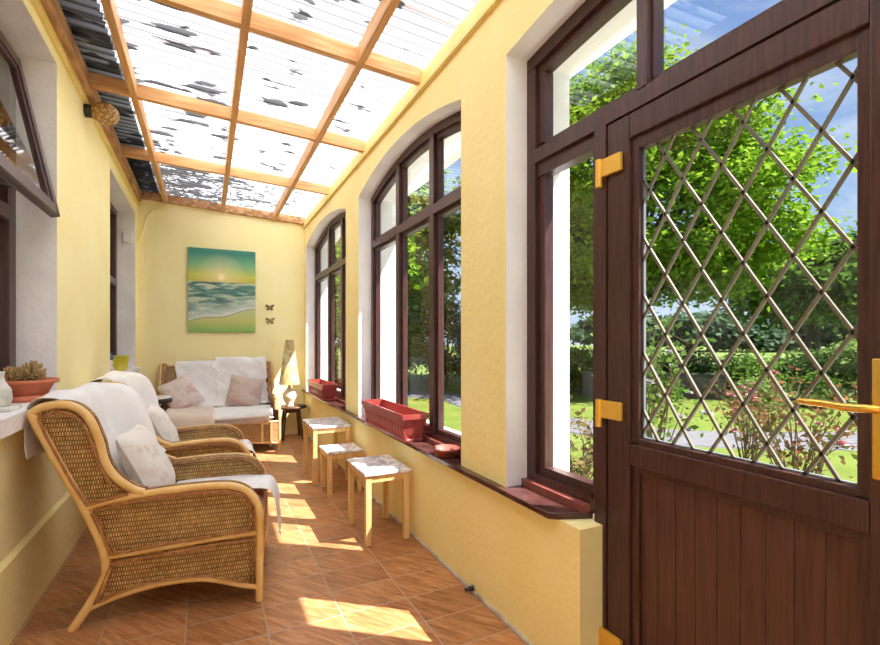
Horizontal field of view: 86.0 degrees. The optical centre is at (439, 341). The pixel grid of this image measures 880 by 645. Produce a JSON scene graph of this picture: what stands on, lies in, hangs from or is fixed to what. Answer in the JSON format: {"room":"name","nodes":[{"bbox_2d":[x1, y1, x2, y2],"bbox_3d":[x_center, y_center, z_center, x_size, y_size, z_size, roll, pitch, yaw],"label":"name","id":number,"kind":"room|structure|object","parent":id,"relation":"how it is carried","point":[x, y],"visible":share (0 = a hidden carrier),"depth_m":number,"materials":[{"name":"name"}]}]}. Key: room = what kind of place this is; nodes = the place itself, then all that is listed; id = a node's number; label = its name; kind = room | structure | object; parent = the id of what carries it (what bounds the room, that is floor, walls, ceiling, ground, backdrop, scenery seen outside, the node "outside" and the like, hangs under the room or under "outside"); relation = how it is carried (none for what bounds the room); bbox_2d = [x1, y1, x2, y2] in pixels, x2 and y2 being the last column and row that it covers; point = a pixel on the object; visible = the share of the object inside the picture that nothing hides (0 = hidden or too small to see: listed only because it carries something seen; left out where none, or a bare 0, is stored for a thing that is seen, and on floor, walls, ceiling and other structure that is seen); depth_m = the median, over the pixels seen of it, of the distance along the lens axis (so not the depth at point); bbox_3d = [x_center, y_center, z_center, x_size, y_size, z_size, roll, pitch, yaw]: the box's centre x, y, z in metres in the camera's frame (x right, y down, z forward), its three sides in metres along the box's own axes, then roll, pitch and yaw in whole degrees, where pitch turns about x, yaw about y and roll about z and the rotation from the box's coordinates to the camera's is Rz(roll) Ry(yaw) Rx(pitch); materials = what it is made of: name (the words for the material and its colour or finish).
{"room":"sunroom","nodes":[
{"label":"sunroom","id":0,"kind":"room"},
{"bbox_2d":[0,0,136,562],"bbox_3d":[-1.981,-0.230,1.991,0.290,3.160,7.925,0,0,-26],"label":"wall","id":1,"kind":"structure","parent":0,"point":[63,262],"depth_m":2.63,"materials":[{"name":"yellow paint"}]},
{"bbox_2d":[0,402,30,439],"bbox_3d":[-1.668,0.330,1.510,0.265,0.080,2.484,0,0,-26],"label":"windowsill","id":2,"kind":"structure","parent":1,"relation":"attached to","point":[12,422],"depth_m":1.91,"materials":[{"name":"white paint"}]},
{"bbox_2d":[0,371,21,412],"bbox_3d":[-1.868,0.207,1.977,0.150,0.165,0.140,0,0,-26],"label":"ornament","id":3,"kind":"object","parent":2,"relation":"on","point":[6,395],"visible":1,"depth_m":1.98,"materials":[{"name":"white ceramic"}]},
{"bbox_2d":[3,360,59,402],"bbox_3d":[-2.045,0.190,2.336,0.258,0.200,0.258,0,0,-26],"label":"succulent pot","id":4,"kind":"object","parent":2,"relation":"on","point":[27,382],"visible":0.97,"depth_m":2.29,"materials":[{"name":"ceramic"}]},
{"bbox_2d":[6,377,59,396],"bbox_3d":[-2.045,0.230,2.336,0.258,0.092,0.258,0,0,-26],"label":"bowl","id":5,"kind":"object","parent":4,"relation":"on","point":[20,386],"depth_m":2.28,"materials":[{"name":"ceramic"}]},
{"bbox_2d":[0,30,59,370],"bbox_3d":[-1.690,-0.630,1.510,0.266,1.840,2.404,0,0,-26],"label":"window","id":6,"kind":"structure","parent":1,"relation":"in","point":[13,84],"depth_m":2.46,"materials":[{"name":"brown wood"}]},
{"bbox_2d":[0,491,86,644],"bbox_3d":[-1.842,1.073,2.060,0.020,0.355,7.925,0,0,-26],"label":"baseboard","id":7,"kind":"structure","parent":1,"relation":"attached to","point":[26,572],"depth_m":2.23,"materials":[{"name":"yellow paint"}]},
{"bbox_2d":[31,0,138,205],"bbox_3d":[-1.841,-1.641,2.060,0.022,0.046,7.925,0,0,-26],"label":"trim","id":8,"kind":"structure","parent":1,"relation":"attached to","point":[37,4],"depth_m":2.87,"materials":[{"name":"beige paint"}]},
{"bbox_2d":[40,0,141,200],"bbox_3d":[-1.815,-1.722,2.045,0.055,0.115,7.875,0,0,-26],"label":"trim","id":9,"kind":"structure","parent":1,"relation":"attached to","point":[52,8],"depth_m":2.92,"materials":[{"name":"brown wood"}]},
{"bbox_2d":[83,102,119,125],"bbox_3d":[-2.340,-1.585,3.272,0.200,0.151,0.151,0,0,-26],"label":"wall light","id":10,"kind":"object","parent":1,"relation":"attached to","point":[104,113],"visible":1,"depth_m":3.23,"materials":[{"name":"brown wicker"}]},
{"bbox_2d":[110,202,116,354],"bbox_3d":[-3.379,-0.605,4.694,0.055,1.790,1.590,0,0,-26],"label":"window","id":11,"kind":"structure","parent":1,"relation":"in","point":[113,213],"depth_m":5.32,"materials":[{"name":"brown wood"}]},
{"bbox_2d":[123,232,131,243],"bbox_3d":[-3.610,-1.205,5.449,0.090,0.130,0.029,0,0,-26],"label":"junction box","id":12,"kind":"object","parent":1,"relation":"attached to","point":[127,236],"visible":1,"depth_m":5.44,"materials":[{"name":"white paint"}]},
{"bbox_2d":[124,367,139,372],"bbox_3d":[-3.265,0.330,4.739,0.260,0.080,1.610,0,0,-26],"label":"trim","id":13,"kind":"structure","parent":1,"relation":"attached to","point":[129,369],"depth_m":5.17,"materials":[{"name":"white paint"}]},
{"bbox_2d":[110,353,113,370],"bbox_3d":[-3.135,0.197,4.475,0.080,0.186,0.080,0,0,-26],"label":"figurine","id":14,"kind":"object","parent":13,"relation":"on","point":[111,355],"visible":0.27,"depth_m":4.46,"materials":[{"name":"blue ceramic"}]},
{"bbox_2d":[112,355,129,370],"bbox_3d":[-3.249,0.213,4.775,0.172,0.153,0.172,0,0,-26],"label":"square pot","id":15,"kind":"object","parent":13,"relation":"on","point":[120,362],"visible":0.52,"depth_m":4.72,"materials":[{"name":"yellow ceramic"}]},
{"bbox_2d":[137,199,303,434],"bbox_3d":[-2.715,-0.220,6.132,2.560,3.140,0.150,0,0,-26],"label":"wall","id":16,"kind":"structure","parent":0,"point":[163,336],"depth_m":5.97,"materials":[{"name":"yellow paint"}]},
{"bbox_2d":[100,0,167,203],"bbox_3d":[-1.578,-1.729,2.179,0.042,0.102,7.905,0,0,-26],"label":"beam","id":17,"kind":"structure","parent":16,"relation":"attached to","point":[109,7],"depth_m":3.03,"materials":[{"name":"brown wood"}]},
{"bbox_2d":[126,208,167,242],"bbox_3d":[-3.491,-1.384,5.615,0.110,0.486,0.432,0,0,42],"label":"cable","id":18,"kind":"object","parent":16,"relation":"attached to","point":[150,212],"visible":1,"depth_m":5.63,"materials":[{"name":"yellow paint"}]},
{"bbox_2d":[188,247,254,331],"bbox_3d":[-2.765,-0.650,6.003,0.778,1.046,0.034,0,0,-26],"label":"picture","id":19,"kind":"object","parent":16,"relation":"attached to","point":[221,283],"visible":1,"depth_m":5.98,"materials":[{"name":"fabric"}]},
{"bbox_2d":[141,190,304,224],"bbox_3d":[-2.721,-1.700,6.017,1.946,0.197,0.050,0,0,-26],"label":"beam","id":20,"kind":"structure","parent":16,"relation":"attached to","point":[146,195],"depth_m":5.96,"materials":[{"name":"brown wood"}]},
{"bbox_2d":[221,0,252,212],"bbox_3d":[-1.013,-1.695,2.458,0.042,0.102,7.905,0,0,-26],"label":"beam","id":21,"kind":"structure","parent":16,"relation":"attached to","point":[246,5],"depth_m":3.03,"materials":[{"name":"brown wood"}]},
{"bbox_2d":[265,305,273,310],"bbox_3d":[-2.254,-0.455,6.250,0.114,0.080,0.036,0,0,-26],"label":"ornament","id":22,"kind":"object","parent":16,"relation":"attached to","point":[271,306],"visible":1,"depth_m":6.26,"materials":[{"name":"black plastic"}]},
{"bbox_2d":[265,318,274,323],"bbox_3d":[-2.251,-0.280,6.250,0.120,0.084,0.038,0,0,-26],"label":"ornament","id":23,"kind":"object","parent":16,"relation":"attached to","point":[267,319],"visible":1,"depth_m":6.26,"materials":[{"name":"black plastic"}]},
{"bbox_2d":[272,0,400,220],"bbox_3d":[-0.457,-1.662,2.733,0.042,0.102,7.905,0,0,-26],"label":"beam","id":24,"kind":"structure","parent":16,"relation":"attached to","point":[385,9],"depth_m":3.01,"materials":[{"name":"brown wood"}]},
{"bbox_2d":[58,0,477,217],"bbox_3d":[-0.721,-1.739,2.613,2.720,0.165,8.125,0,0,-26],"label":"ceiling","id":25,"kind":"structure","parent":0,"point":[171,49],"depth_m":3.14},
{"bbox_2d":[408,0,676,195],"bbox_3d":[0.463,-1.595,3.253,0.090,0.110,8.025,0,0,-26],"label":"gutter","id":26,"kind":"object","parent":25,"relation":"attached to","point":[452,153],"depth_m":2.73,"materials":[{"name":"white paint"}]},
{"bbox_2d":[10,434,526,644],"bbox_3d":[-0.939,1.310,2.534,2.560,0.120,8.175,0,0,-26],"label":"floor","id":27,"kind":"structure","parent":0,"point":[322,585],"depth_m":2.30,"materials":[{"name":"tile"}]},
{"bbox_2d":[26,400,267,631],"bbox_3d":[-1.401,0.756,2.440,0.941,1.008,0.659,0,0,-18],"label":"wicker armchair","id":28,"kind":"object","parent":27,"relation":"on","point":[213,531],"visible":0.88,"depth_m":2.15,"materials":[{"name":"brown wicker"}]},
{"bbox_2d":[24,382,165,479],"bbox_3d":[-1.691,0.508,2.367,0.459,0.579,0.574,0,0,-18],"label":"throw blanket","id":29,"kind":"object","parent":28,"relation":"on","point":[119,408],"visible":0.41,"depth_m":2.48,"materials":[{"name":"white fabric"}]},
{"bbox_2d":[115,424,175,487],"bbox_3d":[-1.510,0.625,2.435,0.223,0.360,0.400,0,0,-18],"label":"cushion","id":30,"kind":"object","parent":28,"relation":"on","point":[141,456],"visible":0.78,"depth_m":2.31,"materials":[{"name":"white fabric"}]},
{"bbox_2d":[176,474,280,534],"bbox_3d":[-1.183,0.919,2.644,0.558,0.278,0.302,0,0,-18],"label":"cloth","id":31,"kind":"object","parent":28,"relation":"on","point":[264,481],"visible":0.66,"depth_m":2.70,"materials":[{"name":"white fabric"}]},
{"bbox_2d":[253,488,264,504],"bbox_3d":[-1.259,0.865,2.486,0.615,0.110,0.500,0,0,-18],"label":"seat cushion","id":32,"kind":"object","parent":28,"relation":"on","point":[260,492],"depth_m":2.64,"materials":[{"name":"red fabric"}]},
{"bbox_2d":[157,395,172,408],"bbox_3d":[-2.843,0.897,4.596,0.416,0.715,0.416,0,0,-26],"label":"folding table","id":33,"kind":"object","parent":27,"relation":"on","point":[162,399],"visible":0.2,"depth_m":4.58,"materials":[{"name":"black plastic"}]},
{"bbox_2d":[105,380,250,457],"bbox_3d":[-1.894,0.756,3.414,0.941,1.008,0.659,0,0,-26],"label":"wicker armchair","id":34,"kind":"object","parent":27,"relation":"on","point":[208,438],"visible":0.23,"depth_m":3.28,"materials":[{"name":"wicker"}]},
{"bbox_2d":[89,371,158,408],"bbox_3d":[-2.167,0.503,3.296,0.460,0.584,0.597,0,0,-26],"label":"throw blanket","id":35,"kind":"object","parent":34,"relation":"on","point":[140,383],"visible":0.24,"depth_m":3.48,"materials":[{"name":"white fabric"}]},
{"bbox_2d":[147,404,178,441],"bbox_3d":[-1.994,0.625,3.387,0.220,0.342,0.380,0,0,-26],"label":"cushion","id":36,"kind":"object","parent":34,"relation":"on","point":[164,428],"visible":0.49,"depth_m":3.27,"materials":[{"name":"white fabric"}]},
{"bbox_2d":[240,439,256,457],"bbox_3d":[-1.683,0.854,3.574,0.546,0.150,0.440,0,0,-26],"label":"cloth","id":37,"kind":"object","parent":34,"relation":"on","point":[246,442],"visible":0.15,"depth_m":3.69,"materials":[{"name":"white fabric"}]},
{"bbox_2d":[158,361,280,450],"bbox_3d":[-2.607,0.756,5.575,1.279,1.008,0.948,0,0,-26],"label":"settee","id":38,"kind":"object","parent":27,"relation":"on","point":[268,432],"visible":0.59,"depth_m":5.42,"materials":[{"name":"brown wicker"}]},
{"bbox_2d":[175,360,272,423],"bbox_3d":[-2.545,0.562,5.554,1.050,0.675,0.927,0,0,-26],"label":"throw blanket","id":39,"kind":"object","parent":38,"relation":"on","point":[200,372],"visible":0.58,"depth_m":5.70,"materials":[{"name":"white fabric"}]},
{"bbox_2d":[156,373,204,408],"bbox_3d":[-3.005,0.605,5.477,0.481,0.477,0.230,0,0,-38],"label":"cushion","id":40,"kind":"object","parent":39,"relation":"on","point":[184,393],"visible":0.91,"depth_m":5.43,"materials":[{"name":"pink fabric"}]},
{"bbox_2d":[166,406,214,427],"bbox_3d":[-2.760,0.842,5.215,0.480,0.194,0.574,0,0,-26],"label":"cloth","id":41,"kind":"object","parent":39,"relation":"on","point":[203,415],"visible":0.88,"depth_m":5.02,"materials":[{"name":"beige fabric"}]},
{"bbox_2d":[210,356,270,406],"bbox_3d":[-2.491,0.482,5.918,0.696,0.591,0.374,0,0,-26],"label":"folded blanket","id":42,"kind":"object","parent":39,"relation":"on","point":[249,367],"visible":0.56,"depth_m":5.93,"materials":[{"name":"white fabric"}]},
{"bbox_2d":[225,374,264,405],"bbox_3d":[-2.385,0.605,5.779,0.443,0.423,0.224,0,0,-19],"label":"cushion","id":43,"kind":"object","parent":39,"relation":"on","point":[243,391],"visible":0.96,"depth_m":5.72,"materials":[{"name":"pink fabric"}]},
{"bbox_2d":[281,404,306,440],"bbox_3d":[-1.932,1.042,6.139,0.390,0.423,0.390,0,0,-26],"label":"table","id":44,"kind":"object","parent":27,"relation":"on","point":[294,409],"visible":0.72,"depth_m":6.08,"materials":[{"name":"brown wood"}]},
{"bbox_2d":[279,340,299,406],"bbox_3d":[-1.946,0.400,6.099,0.256,0.860,0.256,0,0,-26],"label":"table lamp","id":45,"kind":"object","parent":44,"relation":"on","point":[289,376],"visible":1,"depth_m":6.03,"materials":[{"name":"beige ceramic"}]},
{"bbox_2d":[302,417,350,484],"bbox_3d":[-1.063,0.996,4.399,0.343,0.508,0.490,0,0,-26],"label":"table","id":46,"kind":"object","parent":27,"relation":"on","point":[334,425],"visible":0.93,"depth_m":4.25,"materials":[{"name":"beige wood"}]},
{"bbox_2d":[319,443,362,495],"bbox_3d":[-0.845,1.074,4.021,0.300,0.352,0.300,0,0,-26],"label":"table","id":47,"kind":"object","parent":27,"relation":"on","point":[345,450],"visible":0.88,"depth_m":3.94,"materials":[{"name":"beige wood"}]},
{"bbox_2d":[347,454,410,546],"bbox_3d":[-0.415,1.028,3.130,0.303,0.445,0.430,0,0,-26],"label":"table","id":48,"kind":"object","parent":27,"relation":"on","point":[379,468],"visible":1,"depth_m":3.00,"materials":[{"name":"beige wood"}]},
{"bbox_2d":[304,0,636,644],"bbox_3d":[0.057,-0.165,2.997,0.364,3.030,7.925,0,0,-26],"label":"wall","id":49,"kind":"structure","parent":0,"point":[543,575],"depth_m":2.25,"materials":[{"name":"yellow paint"}]},
{"bbox_2d":[121,145,329,194],"bbox_3d":[-2.079,-1.700,4.720,1.941,0.196,0.045,0,0,-26],"label":"beam","id":50,"kind":"structure","parent":49,"relation":"attached to","point":[127,151],"depth_m":4.65,"materials":[{"name":"brown wood"}]},
{"bbox_2d":[89,72,364,152],"bbox_3d":[-1.508,-1.700,3.563,1.941,0.196,0.045,0,0,-26],"label":"beam","id":51,"kind":"structure","parent":49,"relation":"attached to","point":[99,82],"depth_m":3.48,"materials":[{"name":"brown wood"}]},
{"bbox_2d":[152,0,421,85],"bbox_3d":[-0.987,-1.700,2.510,1.941,0.196,0.045,0,0,-26],"label":"beam","id":52,"kind":"structure","parent":49,"relation":"attached to","point":[221,11],"depth_m":2.59,"materials":[{"name":"brown wood"}]},
{"bbox_2d":[315,212,345,404],"bbox_3d":[-1.132,-0.374,5.558,0.330,2.092,2.030,0,0,-26],"label":"window","id":53,"kind":"structure","parent":49,"relation":"in","point":[329,273],"depth_m":5.64,"materials":[{"name":"brown wood"}]},
{"bbox_2d":[303,0,499,228],"bbox_3d":[-0.116,-1.600,2.912,0.022,0.100,7.925,0,0,-26],"label":"trim","id":54,"kind":"structure","parent":49,"relation":"attached to","point":[481,11],"depth_m":2.91,"materials":[{"name":"beige paint"}]},
{"bbox_2d":[371,111,460,456],"bbox_3d":[-0.079,-0.371,3.425,0.330,2.087,1.867,0,0,-26],"label":"window","id":55,"kind":"structure","parent":49,"relation":"in","point":[440,206],"depth_m":3.21,"materials":[{"name":"brown wood"}]},
{"bbox_2d":[308,436,532,644],"bbox_3d":[-0.684,1.254,4.086,0.022,0.032,5.317,0,0,-26],"label":"baseboard","id":56,"kind":"structure","parent":49,"relation":"attached to","point":[526,641],"depth_m":2.45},
{"bbox_2d":[302,389,593,519],"bbox_3d":[-0.643,0.660,4.126,0.180,0.025,5.277,0,0,-26],"label":"windowsill","id":57,"kind":"structure","parent":49,"relation":"attached to","point":[549,508],"depth_m":2.09,"materials":[{"name":"brown wood"}]},
{"bbox_2d":[307,379,337,400],"bbox_3d":[-1.389,0.557,5.537,0.184,0.182,0.840,0,0,-26],"label":"planter","id":58,"kind":"object","parent":57,"relation":"on","point":[324,390],"visible":1,"depth_m":5.25,"materials":[{"name":"red plastic"}]},
{"bbox_2d":[361,399,428,442],"bbox_3d":[-0.354,0.557,3.439,0.184,0.182,0.900,0,0,-26],"label":"planter","id":59,"kind":"object","parent":57,"relation":"on","point":[403,423],"visible":1,"depth_m":3.25,"materials":[{"name":"red plastic"}]},
{"bbox_2d":[432,444,460,457],"bbox_3d":[0.039,0.625,2.696,0.170,0.046,0.170,0,0,-26],"label":"bowl","id":60,"kind":"object","parent":57,"relation":"on","point":[442,450],"visible":0.98,"depth_m":2.65,"materials":[{"name":"red ceramic"}]},
{"bbox_2d":[464,585,473,591],"bbox_3d":[0.145,1.226,2.346,0.049,0.028,0.024,0,0,-15],"label":"pipe stub","id":61,"kind":"object","parent":49,"relation":"attached to","point":[470,588],"visible":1,"depth_m":2.34,"materials":[{"name":"black plastic"}]},
{"bbox_2d":[521,0,839,629],"bbox_3d":[0.838,-0.045,1.310,0.107,2.590,1.907,0,0,-26],"label":"window","id":62,"kind":"structure","parent":49,"relation":"in","point":[548,155],"depth_m":1.84,"materials":[{"name":"brown wood"}]},
{"bbox_2d":[595,0,879,644],"bbox_3d":[0.790,0.224,1.354,0.124,2.028,0.898,0,0,-26],"label":"door","id":63,"kind":"structure","parent":62,"relation":"attached to","point":[705,547],"depth_m":1.31,"materials":[{"name":"brown wood"}]},
{"label":"outside","id":64,"kind":"structure","parent":0,"visible":0},
{"bbox_2d":[408,345,856,402],"bbox_3d":[22.702,1.430,66.967,220.000,0.001,220.000,0,0,-26],"label":"field","id":65,"kind":"structure","parent":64,"point":[719,353],"depth_m":46.55,"materials":[{"name":"green plant"}]},
{"bbox_2d":[569,315,592,346],"bbox_3d":[24.878,-1.761,73.936,11.812,6.440,12.167,0,0,27],"label":"tree","id":66,"kind":"object","parent":65,"relation":"on","point":[583,329],"visible":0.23,"depth_m":73.39,"materials":[{"name":"green plant"}]},
{"bbox_2d":[589,347,677,376],"bbox_3d":[5.484,0.735,13.002,2.416,1.431,2.356,0,0,-43],"label":"shrub","id":67,"kind":"object","parent":65,"relation":"on","point":[660,363],"visible":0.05,"depth_m":12.47,"materials":[{"name":"green plant"}]},
{"bbox_2d":[444,23,856,326],"bbox_3d":[5.880,-3.738,15.615,12.418,10.402,11.922,0,0,34],"label":"maple tree","id":68,"kind":"object","parent":65,"relation":"on","point":[586,97],"visible":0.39,"depth_m":12.10,"materials":[{"name":"green plant"}]},
{"bbox_2d":[646,313,689,347],"bbox_3d":[34.139,-1.658,74.561,12.841,6.232,12.515,0,0,8],"label":"tree","id":69,"kind":"object","parent":65,"relation":"on","point":[648,319],"visible":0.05,"depth_m":72.28,"materials":[{"name":"green plant"}]},
{"bbox_2d":[646,310,733,351],"bbox_3d":[35.771,-1.609,69.749,11.797,6.317,13.178,0,0,-26],"label":"tree","id":70,"kind":"object","parent":65,"relation":"on","point":[715,326],"visible":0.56,"depth_m":66.54,"materials":[{"name":"green plant"}]},
{"bbox_2d":[661,345,737,394],"bbox_3d":[6.702,0.758,12.568,2.290,1.384,2.325,0,0,-22],"label":"shrub","id":71,"kind":"object","parent":65,"relation":"on","point":[702,366],"visible":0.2,"depth_m":12.10,"materials":[{"name":"green plant"}]},
{"bbox_2d":[698,310,748,350],"bbox_3d":[45.055,-2.057,77.802,12.896,7.030,11.649,0,0,-26],"label":"tree","id":72,"kind":"object","parent":65,"relation":"on","point":[706,311],"visible":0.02,"depth_m":75.48,"materials":[{"name":"green plant"}]},
{"bbox_2d":[710,320,804,351],"bbox_3d":[43.956,-0.926,67.691,11.798,5.592,11.711,0,0,-26],"label":"tree","id":73,"kind":"object","parent":65,"relation":"on","point":[768,340],"visible":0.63,"depth_m":64.71,"materials":[{"name":"green plant"}]},
{"bbox_2d":[746,323,805,351],"bbox_3d":[49.992,-0.951,71.547,12.433,5.180,12.559,0,0,-26],"label":"tree","id":74,"kind":"object","parent":65,"relation":"on","point":[792,346],"visible":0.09,"depth_m":67.44,"materials":[{"name":"green plant"}]},
{"bbox_2d":[704,220,856,367],"bbox_3d":[19.642,-2.177,25.023,10.103,7.296,11.238,0,0,6],"label":"tree","id":75,"kind":"object","parent":65,"relation":"on","point":[793,299],"visible":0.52,"depth_m":22.69,"materials":[{"name":"green plant"}]},
{"bbox_2d":[785,319,856,350],"bbox_3d":[55.357,-2.279,66.475,12.481,7.473,12.817,0,0,-26],"label":"tree","id":76,"kind":"object","parent":65,"relation":"on","point":[827,336],"visible":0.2,"depth_m":64.28,"materials":[{"name":"green plant"}]},
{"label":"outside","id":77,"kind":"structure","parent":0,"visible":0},
{"bbox_2d":[408,381,856,482],"bbox_3d":[6.294,1.420,6.453,12.000,0.001,30.000,0,0,-26],"label":"lawn","id":78,"kind":"structure","parent":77,"point":[452,413],"depth_m":8.88,"materials":[{"name":"green plant"}]},
{"bbox_2d":[335,340,340,388],"bbox_3d":[-3.039,0.694,12.920,2.128,1.514,2.450,0,0,10],"label":"shrub","id":79,"kind":"object","parent":78,"relation":"on","point":[338,351],"visible":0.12,"depth_m":12.64,"materials":[{"name":"green plant"}]},
{"bbox_2d":[335,327,340,368],"bbox_3d":[-3.781,0.014,15.665,3.018,2.873,3.033,0,0,3],"label":"hedge","id":80,"kind":"object","parent":78,"relation":"on","point":[336,338],"visible":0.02,"depth_m":15.04,"materials":[{"name":"green plant"}]},
{"bbox_2d":[335,211,452,342],"bbox_3d":[-2.786,-2.103,14.533,5.580,7.118,5.288,0,0,-39],"label":"tree","id":81,"kind":"object","parent":78,"relation":"on","point":[414,273],"visible":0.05,"depth_m":13.96,"materials":[{"name":"green plant"}]},
{"bbox_2d":[408,169,460,333],"bbox_3d":[-1.270,-2.711,17.304,6.305,8.336,6.183,0,0,-11],"label":"tree","id":82,"kind":"object","parent":78,"relation":"on","point":[418,200],"visible":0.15,"depth_m":16.24,"materials":[{"name":"green plant"}]},
{"bbox_2d":[408,300,460,383],"bbox_3d":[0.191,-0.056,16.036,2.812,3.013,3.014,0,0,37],"label":"hedge","id":83,"kind":"object","parent":78,"relation":"on","point":[453,330],"visible":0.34,"depth_m":15.59,"materials":[{"name":"green plant"}]},
{"bbox_2d":[569,337,592,390],"bbox_3d":[3.906,0.649,13.780,2.249,1.604,2.181,0,0,-14],"label":"shrub","id":84,"kind":"object","parent":78,"relation":"on","point":[576,356],"visible":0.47,"depth_m":13.28,"materials":[{"name":"green plant"}]},
{"bbox_2d":[582,371,725,399],"bbox_3d":[5.451,1.115,12.226,3.400,0.670,0.280,0,0,19],"label":"wall","id":85,"kind":"structure","parent":78,"relation":"on","point":[699,380],"depth_m":11.78,"materials":[{"name":"grey stone"}]},
{"bbox_2d":[646,374,684,400],"bbox_3d":[5.308,1.081,11.518,1.164,0.738,1.233,0,0,-40],"label":"plant","id":86,"kind":"object","parent":78,"relation":"on","point":[661,379],"visible":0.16,"depth_m":11.27,"materials":[{"name":"green plant"}]},
{"bbox_2d":[703,371,801,459],"bbox_3d":[3.387,0.857,5.147,0.921,1.093,0.995,0,0,23],"label":"rose bush","id":87,"kind":"object","parent":78,"relation":"on","point":[745,438],"visible":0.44,"depth_m":5.04,"materials":[{"name":"green plant"}]},
{"bbox_2d":[711,347,797,397],"bbox_3d":[7.995,0.789,11.951,2.204,1.324,2.484,0,0,24],"label":"shrub","id":88,"kind":"object","parent":78,"relation":"on","point":[742,365],"visible":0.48,"depth_m":11.61,"materials":[{"name":"green plant"}]},
{"bbox_2d":[728,371,791,406],"bbox_3d":[6.960,1.051,10.277,1.339,0.798,1.332,0,0,-26],"label":"plant","id":89,"kind":"object","parent":78,"relation":"on","point":[767,399],"visible":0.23,"depth_m":10.16,"materials":[{"name":"green plant"}]},
{"bbox_2d":[713,365,856,477],"bbox_3d":[3.042,0.810,4.015,1.255,1.187,1.139,0,0,37],"label":"rose bush","id":90,"kind":"object","parent":78,"relation":"on","point":[796,462],"visible":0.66,"depth_m":3.98,"materials":[{"name":"green plant"}]},
{"bbox_2d":[834,440,848,445],"bbox_3d":[3.038,0.765,3.585,0.116,0.038,0.114,0,0,-26],"label":"flower","id":91,"kind":"object","parent":90,"relation":"on","point":[839,442],"depth_m":3.57,"materials":[{"name":"pink plant"}]},
{"bbox_2d":[763,342,856,397],"bbox_3d":[9.138,0.720,11.383,2.107,1.461,2.418,0,0,-42],"label":"shrub","id":92,"kind":"object","parent":78,"relation":"on","point":[802,359],"visible":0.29,"depth_m":11.37,"materials":[{"name":"green plant"}]},
{"bbox_2d":[785,368,856,406],"bbox_3d":[8.275,1.009,10.346,1.212,0.882,1.235,0,0,21],"label":"plant","id":93,"kind":"object","parent":78,"relation":"on","point":[820,388],"visible":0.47,"depth_m":10.18,"materials":[{"name":"green plant"}]},
{"bbox_2d":[804,334,856,403],"bbox_3d":[9.604,0.568,10.450,2.278,1.766,2.188,0,0,13],"label":"shrub","id":94,"kind":"object","parent":78,"relation":"on","point":[849,353],"visible":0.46,"depth_m":10.49,"materials":[{"name":"green plant"}]},
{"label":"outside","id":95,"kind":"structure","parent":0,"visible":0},
{"bbox_3d":[-2.118,1.440,1.185,9.250,0.080,28.000,0,0,-26],"label":"paving","id":96,"kind":"object","parent":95,"visible":0},
{"bbox_2d":[569,395,592,479],"bbox_3d":[1.097,0.854,3.761,0.982,1.097,0.826,0,0,6],"label":"dry shrub","id":97,"kind":"object","parent":96,"relation":"on","point":[585,472],"visible":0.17,"depth_m":3.65,"materials":[{"name":"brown plant"}]},
{"bbox_2d":[579,303,720,442],"bbox_3d":[1.631,0.545,3.785,0.876,1.714,1.038,0,0,-26],"label":"flowering shrub","id":98,"kind":"object","parent":96,"relation":"on","point":[652,384],"visible":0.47,"depth_m":3.65,"materials":[{"name":"green plant"}]},
{"bbox_2d":[646,379,654,383],"bbox_3d":[1.588,0.299,3.595,0.106,0.035,0.105,0,0,-26],"label":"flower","id":99,"kind":"object","parent":98,"relation":"on","point":[649,381],"depth_m":3.58,"materials":[{"name":"white plant"}]},
{"bbox_2d":[700,410,715,414],"bbox_3d":[2.001,0.528,3.538,0.111,0.037,0.110,0,0,-26],"label":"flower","id":100,"kind":"object","parent":98,"relation":"on","point":[704,412],"depth_m":3.53,"materials":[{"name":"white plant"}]},
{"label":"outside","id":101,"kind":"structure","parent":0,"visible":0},
{"bbox_2d":[408,392,856,449],"bbox_3d":[4.772,1.415,8.645,19.052,0.030,5.137,0,0,20],"label":"path","id":102,"kind":"structure","parent":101,"point":[709,437],"depth_m":6.99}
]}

